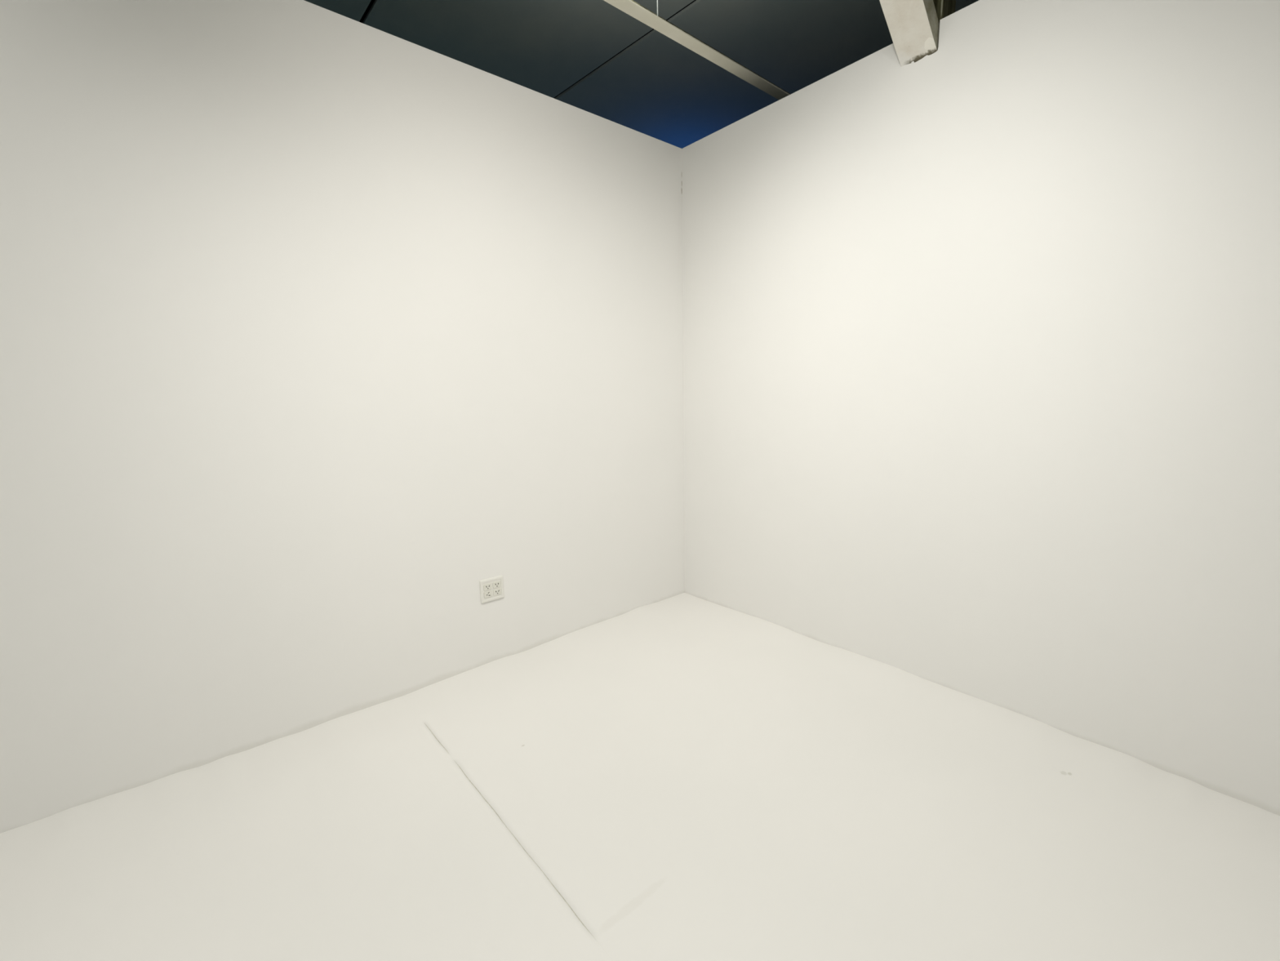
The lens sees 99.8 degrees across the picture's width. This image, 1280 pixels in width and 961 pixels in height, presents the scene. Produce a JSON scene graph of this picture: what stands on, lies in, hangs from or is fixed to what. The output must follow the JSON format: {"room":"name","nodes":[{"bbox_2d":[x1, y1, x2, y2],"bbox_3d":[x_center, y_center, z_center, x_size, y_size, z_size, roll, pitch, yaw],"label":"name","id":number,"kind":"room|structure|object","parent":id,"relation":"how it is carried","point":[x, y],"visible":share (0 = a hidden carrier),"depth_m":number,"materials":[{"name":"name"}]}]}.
{"room":"studio","nodes":[
{"label":"studio","id":0,"kind":"room"},
{"bbox_2d":[0,0,684,833],"bbox_3d":[-2.121,-0.267,1.737,6.500,3.060,0.100,-9,12,-40],"label":"wall","id":1,"kind":"structure","parent":0,"point":[321,328],"depth_m":2.23,"materials":[{"name":"white paint"}]},
{"bbox_2d":[479,574,504,603],"bbox_3d":[-0.803,0.591,2.930,0.134,0.128,0.012,-9,12,-40],"label":"wall outlet","id":2,"kind":"object","parent":1,"relation":"attached to","point":[491,588],"visible":1,"depth_m":2.92,"materials":[{"name":"white plastic"}]},
{"bbox_2d":[483,582,492,591],"bbox_3d":[-0.821,0.574,2.906,0.047,0.034,0.003,-9,12,-40],"label":"socket","id":3,"kind":"object","parent":2,"relation":"attached to","point":[486,586],"depth_m":2.91,"materials":[{"name":"plastic"}]},
{"bbox_2d":[484,590,492,598],"bbox_3d":[-0.820,0.615,2.913,0.047,0.034,0.003,-9,12,-40],"label":"socket","id":4,"kind":"object","parent":2,"relation":"attached to","point":[487,593],"depth_m":2.91,"materials":[{"name":"plastic"}]},
{"bbox_2d":[492,580,501,588],"bbox_3d":[-0.781,0.568,2.941,0.047,0.034,0.003,-9,12,-40],"label":"socket","id":5,"kind":"object","parent":2,"relation":"attached to","point":[495,584],"depth_m":2.94,"materials":[{"name":"plastic"}]},
{"bbox_2d":[493,587,501,595],"bbox_3d":[-0.780,0.609,2.947,0.047,0.034,0.003,-9,12,-40],"label":"socket","id":6,"kind":"object","parent":2,"relation":"attached to","point":[496,591],"depth_m":2.95,"materials":[{"name":"plastic"}]},
{"bbox_2d":[0,592,1279,960],"bbox_3d":[-0.140,1.608,-0.338,6.400,0.217,6.000,-9,12,-40],"label":"floor","id":7,"kind":"structure","parent":0,"point":[684,776],"depth_m":1.78,"materials":[{"name":"white paint"}]},
{"bbox_2d":[304,0,978,148],"bbox_3d":[0.167,-3.323,4.087,14.100,0.708,12.600,-9,12,-40],"label":"ceiling","id":8,"kind":"structure","parent":0,"point":[592,56],"depth_m":4.06,"materials":[{"name":"black"}]},
{"bbox_3d":[0.082,-2.638,2.621,0.006,0.694,0.006,-9,12,-40],"label":"wire","id":9,"kind":"object","parent":8,"relation":"hanging from","visible":0},
{"bbox_2d":[603,0,791,100],"bbox_3d":[0.286,-2.344,2.878,5.100,0.040,0.076,-9,12,-40],"label":"rail","id":10,"kind":"object","parent":9,"relation":"hanging from","point":[630,7],"visible":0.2,"depth_m":2.88,"materials":[{"name":"beige metal"}]},
{"bbox_2d":[681,0,1279,815],"bbox_3d":[2.293,-0.314,1.502,0.100,3.060,6.000,-9,12,-40],"label":"wall","id":11,"kind":"structure","parent":0,"point":[981,332],"depth_m":2.23,"materials":[{"name":"white paint"}]},
{"bbox_2d":[879,0,939,66],"bbox_3d":[0.781,-2.308,1.933,1.428,1.226,0.154,-9,12,-40],"label":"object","id":12,"kind":"object","parent":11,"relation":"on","point":[913,25],"visible":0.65,"depth_m":2.31,"materials":[{"name":"metal"}]},
{"bbox_3d":[0.230,0.841,4.538,13.400,0.180,13.000,-9,12,-40],"label":"floor","id":13,"kind":"structure","parent":0,"visible":0},
{"bbox_2d":[933,0,955,23],"bbox_3d":[1.382,-0.976,2.687,0.133,3.948,0.143,-9,12,-40],"label":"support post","id":14,"kind":"object","parent":13,"relation":"on","point":[944,8],"visible":0.02,"depth_m":2.43,"materials":[{"name":"metal"}]}
]}

